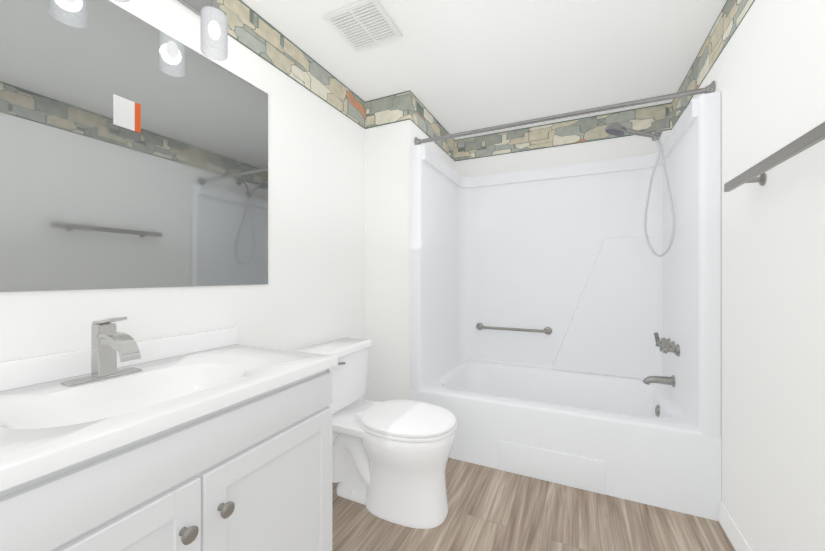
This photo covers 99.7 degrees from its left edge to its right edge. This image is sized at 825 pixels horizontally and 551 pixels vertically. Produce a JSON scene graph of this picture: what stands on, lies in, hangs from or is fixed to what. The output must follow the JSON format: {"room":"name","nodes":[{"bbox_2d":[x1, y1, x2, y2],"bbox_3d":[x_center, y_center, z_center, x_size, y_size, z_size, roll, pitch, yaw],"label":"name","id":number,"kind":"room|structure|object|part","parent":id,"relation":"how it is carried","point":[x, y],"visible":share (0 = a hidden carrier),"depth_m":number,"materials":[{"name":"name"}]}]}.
{"room":"bathroom","nodes":[
{"label":"bathroom","id":0,"kind":"room"},
{"bbox_2d":[0,0,364,444],"bbox_3d":[-0.766,-0.042,1.505,0.100,2.246,3.863,0,0,25],"label":"wall","id":1,"kind":"structure","parent":0,"point":[311,292],"depth_m":1.67,"materials":[{"name":"paint"}]},
{"bbox_2d":[0,0,267,291],"bbox_3d":[-0.940,-0.396,1.009,0.007,0.873,1.298,0,0,25],"label":"mirror","id":2,"kind":"object","parent":1,"relation":"attached to","point":[133,151],"visible":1,"depth_m":1.08,"materials":[{"name":"clear glass"}]},
{"bbox_2d":[113,0,227,60],"bbox_3d":[-0.866,-0.923,0.975,0.170,0.282,0.800,0,0,25],"label":"sconce","id":3,"kind":"object","parent":1,"relation":"attached to","point":[213,31],"visible":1,"depth_m":1.20,"materials":[{"name":"white glass"}]},
{"bbox_2d":[365,90,454,401],"bbox_3d":[0.024,-0.042,2.664,0.335,2.246,0.891,0,0,25],"label":"wall","id":4,"kind":"structure","parent":0,"point":[396,124],"depth_m":2.26,"materials":[{"name":"paint"}]},
{"bbox_2d":[241,0,726,139],"bbox_3d":[0.119,-1.215,1.085,2.059,0.100,3.863,0,0,25],"label":"ceiling","id":5,"kind":"structure","parent":0,"point":[455,66],"depth_m":1.82,"materials":[{"name":"white paint"}]},
{"bbox_2d":[323,0,402,51],"bbox_3d":[-0.224,-1.158,1.622,0.270,0.013,0.270,0,0,25],"label":"ceiling vent","id":6,"kind":"object","parent":5,"relation":"in","point":[361,25],"visible":1,"depth_m":1.60,"materials":[{"name":"white plastic"}]},
{"bbox_2d":[332,458,735,550],"bbox_3d":[0.119,1.131,1.085,2.059,0.100,3.863,0,0,25],"label":"floor","id":7,"kind":"structure","parent":0,"point":[491,509],"depth_m":1.52,"materials":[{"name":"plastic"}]},
{"bbox_2d":[0,317,337,550],"bbox_3d":[-0.694,0.596,0.893,0.550,0.969,0.959,0,0,25],"label":"bathroom vanity","id":8,"kind":"object","parent":7,"relation":"on","point":[112,439],"visible":1,"depth_m":0.85,"materials":[{"name":"white paint"}]},
{"bbox_2d":[292,337,456,528],"bbox_3d":[-0.164,0.722,1.699,0.771,0.718,0.470,0,0,25],"label":"toilet","id":9,"kind":"object","parent":7,"relation":"on","point":[389,459],"visible":0.92,"depth_m":1.56,"materials":[{"name":"white ceramic"}]},
{"bbox_2d":[409,81,720,520],"bbox_3d":[0.860,0.051,2.257,1.521,2.060,0.907,0,0,25],"label":"shower","id":10,"kind":"object","parent":7,"relation":"on","point":[565,324],"visible":1,"depth_m":2.31,"materials":[{"name":"white plastic"}]},
{"bbox_3d":[0.713,-0.869,1.947,1.521,0.068,0.068,0,0,25],"label":"shower rod","id":11,"kind":"part","parent":10,"relation":"part of","materials":[{"name":"silver metal"}]},
{"bbox_2d":[642,332,680,417],"bbox_3d":[1.417,0.578,2.009,0.150,0.474,0.265,0,0,25],"label":"tub faucet","id":12,"kind":"object","parent":10,"relation":"on","point":[663,400],"depth_m":1.97,"materials":[{"name":"silver metal"}]},
{"bbox_2d":[455,102,671,176],"bbox_3d":[0.925,-0.042,2.785,2.059,2.246,0.100,0,0,25],"label":"wall","id":13,"kind":"structure","parent":0,"point":[577,141],"depth_m":2.63,"materials":[{"name":"paint"}]},
{"bbox_2d":[672,0,824,550],"bbox_3d":[1.004,-0.042,0.666,0.100,2.246,3.863,0,0,25],"label":"wall","id":14,"kind":"structure","parent":0,"point":[761,63],"depth_m":1.14,"materials":[{"name":"paint"}]},
{"bbox_2d":[719,501,752,550],"bbox_3d":[0.758,1.033,0.278,0.013,0.095,2.752,0,0,25],"label":"baseboard","id":15,"kind":"structure","parent":14,"relation":"attached to","point":[735,535],"depth_m":1.39,"materials":[{"name":"white wood"}]},
{"bbox_2d":[724,122,824,191],"bbox_3d":[1.066,-0.327,1.000,0.072,0.044,0.660,0,0,25],"label":"towel rail","id":16,"kind":"object","parent":14,"relation":"attached to","point":[810,138],"visible":0.98,"depth_m":0.97,"materials":[{"name":"silver metal"}]}
]}

